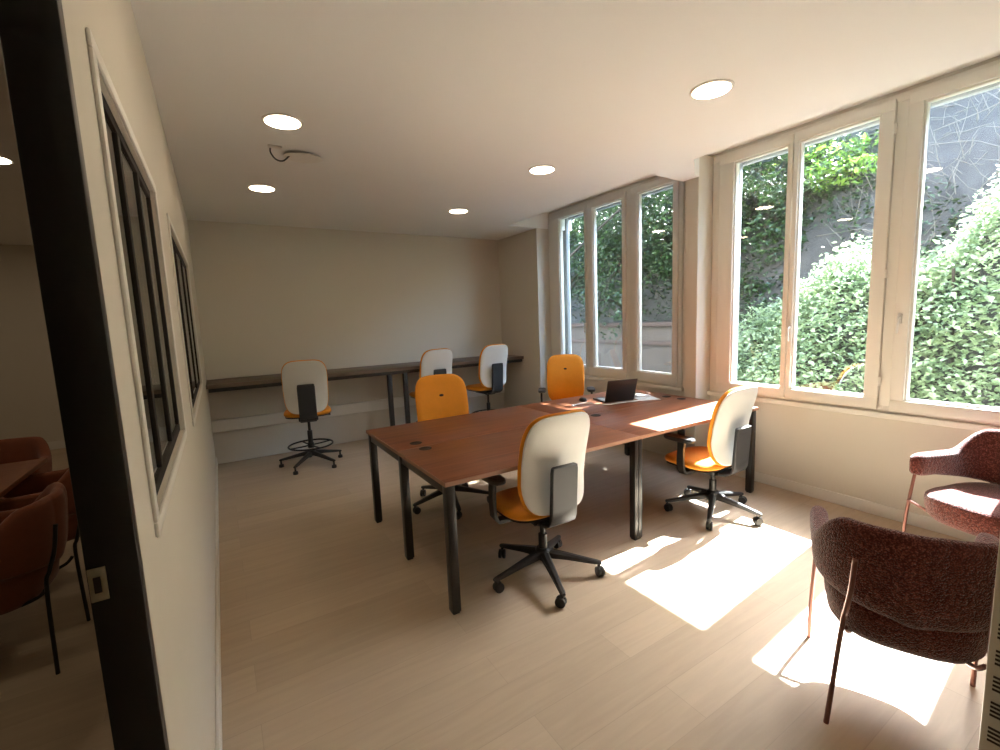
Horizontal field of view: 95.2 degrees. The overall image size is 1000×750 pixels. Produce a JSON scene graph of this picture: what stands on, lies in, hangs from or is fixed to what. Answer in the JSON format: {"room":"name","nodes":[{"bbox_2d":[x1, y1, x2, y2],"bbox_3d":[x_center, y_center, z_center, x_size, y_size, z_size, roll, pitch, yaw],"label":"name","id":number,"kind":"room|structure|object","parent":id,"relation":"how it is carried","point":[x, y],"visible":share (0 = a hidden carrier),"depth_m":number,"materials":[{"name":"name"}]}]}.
{"room":"open-plan office","nodes":[
{"label":"open-plan office","id":0,"kind":"room"},
{"bbox_2d":[0,244,63,441],"bbox_3d":[-6.339,-0.324,6.069,4.000,2.735,0.100,-7,8,-31],"label":"wall","id":1,"kind":"structure","parent":0,"point":[29,405],"depth_m":6.03,"materials":[{"name":"beige paint"}]},
{"bbox_2d":[47,440,65,449],"bbox_3d":[-6.258,0.983,6.183,4.000,0.110,0.015,-7,8,-31],"label":"baseboard","id":2,"kind":"structure","parent":1,"relation":"attached to","point":[53,445],"depth_m":6.28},
{"bbox_2d":[61,0,215,749],"bbox_3d":[-1.325,0.007,1.836,0.055,2.735,7.700,-7,8,-31],"label":"wall","id":3,"kind":"structure","parent":0,"point":[179,565],"depth_m":1.22,"materials":[{"name":"beige paint"}]},
{"bbox_2d":[0,0,168,749],"bbox_3d":[-0.348,0.428,0.317,0.065,2.200,1.030,-7,8,-31],"label":"door","id":4,"kind":"structure","parent":3,"relation":"in","point":[33,37],"depth_m":0.68,"materials":[{"name":"metal"}]},
{"bbox_2d":[85,27,186,537],"bbox_3d":[-1.008,-0.186,1.302,0.050,0.959,1.049,-7,8,-31],"label":"window","id":5,"kind":"structure","parent":3,"relation":"in","point":[128,192],"depth_m":1.17,"materials":[{"name":"metal"}]},
{"bbox_2d":[166,213,202,426],"bbox_3d":[-2.078,-0.333,3.023,0.050,1.039,1.904,-7,8,-31],"label":"window","id":6,"kind":"structure","parent":3,"relation":"in","point":[179,267],"depth_m":2.96,"materials":[{"name":"metal"}]},
{"bbox_2d":[216,457,221,749],"bbox_3d":[-1.929,1.208,3.117,0.014,0.085,5.100,-7,8,-31],"label":"baseboard","id":7,"kind":"structure","parent":3,"relation":"attached to","point":[218,632],"depth_m":2.17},
{"bbox_2d":[187,220,503,463],"bbox_3d":[-1.447,-0.547,6.328,4.620,2.735,0.120,-7,8,-31],"label":"wall","id":8,"kind":"structure","parent":0,"point":[269,297],"depth_m":5.81,"materials":[{"name":"beige paint"}]},
{"bbox_2d":[211,387,504,432],"bbox_3d":[-1.610,0.402,6.229,3.945,0.140,0.035,-7,8,-31],"label":"trim","id":9,"kind":"structure","parent":8,"relation":"attached to","point":[224,425],"depth_m":5.64,"materials":[{"name":"white paint"}]},
{"bbox_2d":[0,439,986,749],"bbox_3d":[-1.691,1.300,3.127,8.720,0.120,10.250,-7,8,-31],"label":"floor","id":10,"kind":"structure","parent":0,"point":[692,636],"depth_m":2.24,"materials":[{"name":"brown wood"}]},
{"bbox_2d":[0,458,46,497],"bbox_3d":[-3.111,1.054,2.051,1.280,0.746,1.670,-7,8,-31],"label":"meeting table","id":11,"kind":"object","parent":10,"relation":"on","point":[11,474],"visible":0.58,"depth_m":2.75,"materials":[{"name":"brown wood"}]},
{"bbox_2d":[0,436,51,499],"bbox_3d":[-3.544,0.896,3.231,0.588,0.801,0.608,-6,8,-29],"label":"chair","id":12,"kind":"object","parent":10,"relation":"on","point":[12,450],"visible":0.21,"depth_m":3.40,"materials":[{"name":"orange fabric"}]},
{"bbox_2d":[0,467,79,540],"bbox_3d":[-2.760,0.918,2.808,0.608,0.801,0.588,-7,8,-33],"label":"chair","id":13,"kind":"object","parent":10,"relation":"on","point":[26,492],"visible":0.21,"depth_m":2.72,"materials":[{"name":"orange fabric"}]},
{"bbox_2d":[0,482,90,674],"bbox_3d":[-2.370,0.986,2.144,0.608,0.801,0.588,-6,8,-27],"label":"chair","id":14,"kind":"object","parent":10,"relation":"on","point":[33,537],"visible":0.96,"depth_m":2.08,"materials":[{"name":"orange fabric"}]},
{"bbox_2d":[279,360,342,474],"bbox_3d":[-2.146,0.411,5.084,0.680,1.196,0.663,-5,8,-23],"label":"office chair","id":15,"kind":"object","parent":10,"relation":"on","point":[304,382],"visible":1,"depth_m":4.84,"materials":[{"name":"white plastic"}]},
{"bbox_2d":[281,360,328,414],"bbox_3d":[-2.070,0.127,4.865,0.453,0.584,0.140,-5,8,-23],"label":"backrest","id":16,"kind":"object","parent":15,"relation":"on","point":[304,382],"depth_m":4.82,"materials":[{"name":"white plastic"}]},
{"bbox_2d":[206,355,523,425],"bbox_3d":[-1.462,0.379,5.983,3.937,0.985,0.596,-7,8,-31],"label":"table","id":17,"kind":"object","parent":10,"relation":"on","point":[250,382],"depth_m":5.64,"materials":[{"name":"brown wood"}]},
{"bbox_2d":[206,355,523,388],"bbox_3d":[-1.480,-0.090,5.925,3.937,0.040,0.596,-7,8,-31],"label":"countertop","id":18,"kind":"structure","parent":17,"relation":"on","point":[273,378],"depth_m":5.48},
{"bbox_2d":[409,348,452,421],"bbox_3d":[-0.888,0.251,5.953,0.675,1.201,0.672,-7,9,-35],"label":"office chair","id":19,"kind":"object","parent":10,"relation":"on","point":[433,361],"visible":0.23,"depth_m":5.72,"materials":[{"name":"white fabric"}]},
{"bbox_2d":[420,348,449,377],"bbox_3d":[-0.795,-0.044,5.795,0.453,0.584,0.140,-7,9,-35],"label":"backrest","id":20,"kind":"object","parent":19,"relation":"on","point":[433,361],"depth_m":5.71,"materials":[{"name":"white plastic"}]},
{"bbox_2d":[413,374,488,519],"bbox_3d":[-0.433,0.559,3.800,0.683,1.086,0.670,-5,8,-19],"label":"office chair","id":21,"kind":"object","parent":10,"relation":"on","point":[438,396],"visible":0.44,"depth_m":3.90,"materials":[{"name":"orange plastic"}]},
{"bbox_2d":[415,374,468,421],"bbox_3d":[-0.501,0.291,3.942,0.453,0.584,0.140,-5,8,-19],"label":"chair back","id":22,"kind":"object","parent":21,"relation":"on","point":[438,396],"depth_m":3.92,"materials":[{"name":"orange fabric"}]},
{"bbox_2d":[466,344,507,412],"bbox_3d":[-0.173,0.175,6.298,0.674,1.211,0.674,-7,9,-36],"label":"office chair","id":23,"kind":"object","parent":10,"relation":"on","point":[493,358],"visible":0.67,"depth_m":6.09,"materials":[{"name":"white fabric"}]},
{"bbox_2d":[478,344,504,387],"bbox_3d":[-0.076,-0.125,6.140,0.453,0.584,0.140,-7,9,-36],"label":"backrest","id":24,"kind":"object","parent":23,"relation":"on","point":[491,369],"depth_m":6.07,"materials":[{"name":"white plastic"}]},
{"bbox_2d":[482,410,604,608],"bbox_3d":[0.239,0.694,2.699,0.688,1.038,0.689,-6,8,-29],"label":"office chair","id":25,"kind":"object","parent":10,"relation":"on","point":[548,492],"visible":1,"depth_m":2.52,"materials":[{"name":"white plastic"}]},
{"bbox_2d":[517,410,585,515],"bbox_3d":[0.315,0.482,2.542,0.453,0.584,0.140,-6,8,-29],"label":"chair back","id":26,"kind":"object","parent":25,"relation":"on","point":[552,450],"depth_m":2.49,"materials":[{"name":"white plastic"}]},
{"bbox_2d":[366,390,758,614],"bbox_3d":[0.570,0.708,3.689,2.850,0.740,1.430,-7,8,-31],"label":"desk","id":27,"kind":"object","parent":10,"relation":"on","point":[447,452],"visible":0.68,"depth_m":3.16,"materials":[{"name":"brown wood"}]},
{"bbox_2d":[579,397,586,401],"bbox_3d":[0.790,0.230,4.346,0.062,0.035,0.106,-4,7,-11],"label":"computer mouse","id":28,"kind":"object","parent":27,"relation":"on","point":[582,399],"visible":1,"depth_m":4.31,"materials":[{"name":"black plastic"}]},
{"bbox_2d":[572,392,649,405],"bbox_3d":[1.137,0.234,4.293,1.024,0.008,0.262,-7,8,-31],"label":"charging cable","id":29,"kind":"object","parent":27,"relation":"on","point":[647,392],"visible":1,"depth_m":4.17,"materials":[{"name":"white plastic"}]},
{"bbox_2d":[593,379,637,402],"bbox_3d":[1.081,0.134,4.301,0.310,0.211,0.283,-4,7,-17],"label":"laptop","id":30,"kind":"object","parent":27,"relation":"on","point":[617,390],"visible":1,"depth_m":4.20,"materials":[{"name":"black plastic"}]},
{"bbox_2d":[634,395,659,400],"bbox_3d":[1.387,0.217,4.398,0.200,0.002,0.280,-3,7,-7],"label":"paper sheet","id":31,"kind":"object","parent":27,"relation":"on","point":[638,397],"visible":0.8,"depth_m":4.37,"materials":[{"name":"white paper"}]},
{"bbox_2d":[538,354,594,401],"bbox_3d":[0.790,0.308,5.473,0.675,1.076,0.664,-1,7,6],"label":"office chair","id":32,"kind":"object","parent":10,"relation":"on","point":[565,372],"visible":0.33,"depth_m":5.59,"materials":[{"name":"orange plastic"}]},
{"bbox_2d":[547,354,583,399],"bbox_3d":[0.806,0.041,5.619,0.453,0.584,0.140,-1,7,6],"label":"chair back","id":33,"kind":"object","parent":32,"relation":"on","point":[565,372],"depth_m":5.59,"materials":[{"name":"orange fabric"}]},
{"bbox_2d":[663,385,762,529],"bbox_3d":[1.632,0.557,3.471,0.691,1.011,0.693,-7,8,-31],"label":"office chair","id":34,"kind":"object","parent":10,"relation":"on","point":[729,431],"visible":1,"depth_m":3.29,"materials":[{"name":"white plastic"}]},
{"bbox_2d":[707,385,753,465],"bbox_3d":[1.694,0.360,3.306,0.453,0.584,0.140,-7,8,-31],"label":"chair backrest","id":35,"kind":"object","parent":34,"relation":"on","point":[729,431],"depth_m":3.24,"materials":[{"name":"white plastic"}]},
{"bbox_2d":[807,505,998,724],"bbox_3d":[1.520,0.885,1.734,0.588,0.801,0.608,3,9,34],"label":"armchair","id":36,"kind":"object","parent":10,"relation":"on","point":[931,598],"visible":0.94,"depth_m":1.52,"materials":[{"name":"red fabric"}]},
{"bbox_2d":[902,429,999,538],"bbox_3d":[2.713,0.744,2.488,0.608,0.801,0.588,-4,7,-11],"label":"armchair","id":37,"kind":"object","parent":10,"relation":"on","point":[973,508],"visible":0.94,"depth_m":2.63,"materials":[{"name":"red fabric"}]},
{"bbox_2d":[978,538,999,749],"bbox_3d":[1.224,0.746,0.835,0.261,1.320,0.436,-7,8,-31],"label":"cabinet","id":38,"kind":"object","parent":10,"relation":"on","point":[989,737],"visible":1,"depth_m":0.93,"materials":[{"name":"beige metal"}]},
{"bbox_2d":[0,0,999,244],"bbox_3d":[-1.804,-1.595,2.766,8.720,0.250,10.250,-7,8,-31],"label":"ceiling","id":39,"kind":"structure","parent":0,"point":[414,112],"depth_m":2.39,"materials":[{"name":"white paint"}]},
{"bbox_2d":[0,156,14,164],"bbox_3d":[-3.386,-1.436,3.032,0.224,0.008,0.224,-7,8,-31],"label":"recessed light","id":40,"kind":"object","parent":39,"relation":"in","point":[3,160],"visible":1,"depth_m":3.08,"materials":[{"name":"white plastic"}]},
{"bbox_2d":[0,157,10,163],"bbox_3d":[-3.386,-1.433,3.033,0.191,0.002,0.191,-7,9,-36],"label":"diffuser","id":41,"kind":"object","parent":40,"relation":"attached to","point":[3,160],"depth_m":3.07,"materials":[{"name":"white plastic"}]},
{"bbox_2d":[247,184,275,191],"bbox_3d":[-2.041,-1.599,3.913,0.224,0.008,0.224,-7,8,-31],"label":"recessed light","id":42,"kind":"object","parent":39,"relation":"in","point":[255,187],"visible":1,"depth_m":3.89,"materials":[{"name":"white plastic"}]},
{"bbox_2d":[249,186,273,191],"bbox_3d":[-2.041,-1.595,3.913,0.191,0.002,0.191,-5,7,-18],"label":"diffuser","id":43,"kind":"object","parent":42,"relation":"attached to","point":[255,188],"depth_m":3.91,"materials":[{"name":"white plastic"}]},
{"bbox_2d":[261,113,303,129],"bbox_3d":[-1.265,-1.473,2.659,0.224,0.008,0.224,-7,8,-31],"label":"recessed light","id":44,"kind":"object","parent":39,"relation":"in","point":[282,121],"visible":1,"depth_m":2.64,"materials":[{"name":"white plastic"}]},
{"bbox_2d":[267,144,321,162],"bbox_3d":[-1.427,-1.504,3.181,0.363,0.061,0.259,-7,8,-31],"label":"electrical cable","id":45,"kind":"object","parent":39,"relation":"attached to","point":[299,157],"visible":1,"depth_m":3.15,"materials":[{"name":"plastic"}]},
{"bbox_2d":[448,208,468,213],"bbox_3d":[-0.456,-1.797,5.011,0.224,0.008,0.224,-7,8,-31],"label":"recessed light","id":46,"kind":"object","parent":39,"relation":"in","point":[458,210],"visible":1,"depth_m":5.00,"materials":[{"name":"white plastic"}]},
{"bbox_2d":[450,209,466,213],"bbox_3d":[-0.456,-1.794,5.011,0.191,0.002,0.191,-7,9,-36],"label":"diffuser","id":47,"kind":"object","parent":46,"relation":"attached to","point":[455,211],"depth_m":5.00,"materials":[{"name":"white plastic"}]},
{"bbox_2d":[528,165,555,174],"bbox_3d":[0.342,-1.667,3.712,0.224,0.008,0.224,-7,8,-31],"label":"recessed light","id":48,"kind":"object","parent":39,"relation":"in","point":[540,169],"visible":1,"depth_m":3.69,"materials":[{"name":"white plastic"}]},
{"bbox_2d":[530,166,553,173],"bbox_3d":[0.342,-1.663,3.712,0.191,0.002,0.191,-7,9,-36],"label":"diffuser","id":49,"kind":"object","parent":48,"relation":"attached to","point":[536,169],"depth_m":3.70,"materials":[{"name":"white plastic"}]},
{"bbox_2d":[689,79,734,99],"bbox_3d":[1.147,-1.544,2.475,0.224,0.008,0.224,-7,8,-31],"label":"recessed light","id":50,"kind":"object","parent":39,"relation":"in","point":[711,89],"visible":1,"depth_m":2.46,"materials":[{"name":"white plastic"}]},
{"bbox_2d":[692,82,730,98],"bbox_3d":[1.147,-1.541,2.476,0.191,0.002,0.191,0,7,18],"label":"diffuser","id":51,"kind":"object","parent":50,"relation":"attached to","point":[706,90],"depth_m":2.47,"materials":[{"name":"white plastic"}]},
{"bbox_2d":[498,228,550,407],"bbox_3d":[0.374,-0.676,6.793,0.220,2.735,0.990,-7,8,-31],"label":"wall","id":52,"kind":"structure","parent":0,"point":[524,277],"depth_m":6.55,"materials":[{"name":"beige paint"}]},
{"bbox_2d":[684,155,713,447],"bbox_3d":[1.883,-0.532,4.351,0.220,2.935,0.135,-7,8,-31],"label":"wall pillar","id":53,"kind":"structure","parent":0,"point":[699,190],"depth_m":4.26,"materials":[{"name":"beige paint"}]},
{"bbox_2d":[549,55,999,516],"bbox_3d":[2.401,-0.531,4.103,0.400,2.955,7.700,-7,8,-31],"label":"wall","id":54,"kind":"structure","parent":0,"point":[867,458],"depth_m":3.53,"materials":[{"name":"beige paint"}]},
{"bbox_2d":[548,176,683,386],"bbox_3d":[1.413,-1.056,5.587,0.534,2.215,2.180,-7,8,-31],"label":"window","id":55,"kind":"structure","parent":54,"relation":"in","point":[630,198],"depth_m":5.21,"materials":[{"name":"paint"}]},
{"bbox_2d":[584,375,683,390],"bbox_3d":[1.304,0.056,5.577,0.045,0.040,2.150,-7,8,-31],"label":"trim","id":56,"kind":"structure","parent":54,"relation":"attached to","point":[675,388],"depth_m":5.02,"materials":[{"name":"paint"}]},
{"bbox_2d":[729,467,975,541],"bbox_3d":[3.186,1.055,2.717,0.014,0.090,4.260,-7,8,-31],"label":"baseboard","id":57,"kind":"structure","parent":54,"relation":"attached to","point":[914,519],"depth_m":3.44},
{"bbox_2d":[707,390,999,430],"bbox_3d":[2.593,0.263,3.510,0.045,0.040,2.200,-7,8,-31],"label":"trim","id":58,"kind":"structure","parent":54,"relation":"attached to","point":[916,419],"depth_m":3.28,"materials":[{"name":"paint"}]},
{"bbox_2d":[710,59,999,426],"bbox_3d":[2.714,-0.847,3.498,0.534,2.215,2.120,-7,8,-31],"label":"window","id":59,"kind":"structure","parent":54,"relation":"in","point":[902,119],"depth_m":3.23,"materials":[{"name":"paint"}]},
{"label":"outside","id":60,"kind":"structure","parent":0,"visible":0},
{"bbox_3d":[11.519,-0.466,14.224,25.580,0.420,40.000,-7,8,-31],"label":"ground","id":61,"kind":"structure","parent":60,"visible":0},
{"bbox_2d":[569,210,615,317],"bbox_3d":[1.760,-2.619,11.938,2.520,5.325,3.414,-7,8,-31],"label":"tree","id":62,"kind":"object","parent":61,"relation":"on","point":[570,238],"visible":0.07,"depth_m":11.15,"materials":[{"name":"green plant"}]},
{"bbox_2d":[569,189,672,344],"bbox_3d":[2.570,-2.397,10.126,2.251,5.271,3.205,-7,8,-31],"label":"tree","id":63,"kind":"object","parent":61,"relation":"on","point":[609,230],"visible":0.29,"depth_m":9.54,"materials":[{"name":"green plant"}]},
{"bbox_2d":[571,321,671,372],"bbox_3d":[0.123,-0.822,13.610,0.400,1.360,12.970,-7,8,-31],"label":"wall","id":64,"kind":"structure","parent":61,"relation":"on","point":[656,336],"depth_m":9.02,"materials":[{"name":"concrete"}]},
{"bbox_2d":[570,153,787,257],"bbox_3d":[2.683,-2.936,8.348,2.476,6.764,5.884,-7,8,-31],"label":"tree","id":65,"kind":"object","parent":61,"relation":"on","point":[780,157],"visible":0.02,"depth_m":6.70,"materials":[{"name":"green plant"}]},
{"bbox_2d":[642,168,751,287],"bbox_3d":[3.481,-2.182,8.546,1.869,5.164,2.223,-7,8,-31],"label":"tree","id":66,"kind":"object","parent":61,"relation":"on","point":[663,216],"visible":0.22,"depth_m":8.52,"materials":[{"name":"green plant"}]},
{"bbox_2d":[569,126,985,351],"bbox_3d":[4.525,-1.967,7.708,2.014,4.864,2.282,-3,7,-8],"label":"ivy","id":67,"kind":"object","parent":61,"relation":"on","point":[771,188],"visible":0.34,"depth_m":7.18,"materials":[{"name":"green plant"}]},
{"bbox_2d":[570,88,999,406],"bbox_3d":[6.013,-2.864,9.371,7.500,6.747,30.000,-7,8,-31],"label":"foliage","id":68,"kind":"object","parent":61,"relation":"on","point":[816,246],"visible":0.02,"depth_m":6.30,"materials":[{"name":"plant"}]},
{"bbox_2d":[766,130,878,191],"bbox_3d":[5.404,-2.532,7.651,1.838,2.732,2.118,-7,8,-31],"label":"tree","id":69,"kind":"object","parent":68,"relation":"on","point":[869,159],"visible":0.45,"depth_m":6.98,"materials":[{"name":"green plant"}]},
{"bbox_2d":[815,90,999,303],"bbox_3d":[5.837,-3.020,6.513,2.864,4.158,2.414,-7,8,-31],"label":"dry brush","id":70,"kind":"object","parent":68,"relation":"on","point":[947,105],"visible":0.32,"depth_m":6.12,"materials":[{"name":"brown plant"}]},
{"bbox_2d":[933,88,999,292],"bbox_3d":[6.572,-2.954,5.242,2.950,4.060,2.433,-8,9,-41],"label":"dry brush","id":71,"kind":"object","parent":68,"relation":"on","point":[994,126],"visible":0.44,"depth_m":5.56,"materials":[{"name":"brown plant"}]},
{"bbox_2d":[737,164,999,406],"bbox_3d":[5.127,-1.196,4.255,2.992,4.034,7.347,-7,8,-31],"label":"hedge","id":72,"kind":"object","parent":61,"relation":"on","point":[817,288],"visible":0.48,"depth_m":5.01,"materials":[{"name":"green plant"}]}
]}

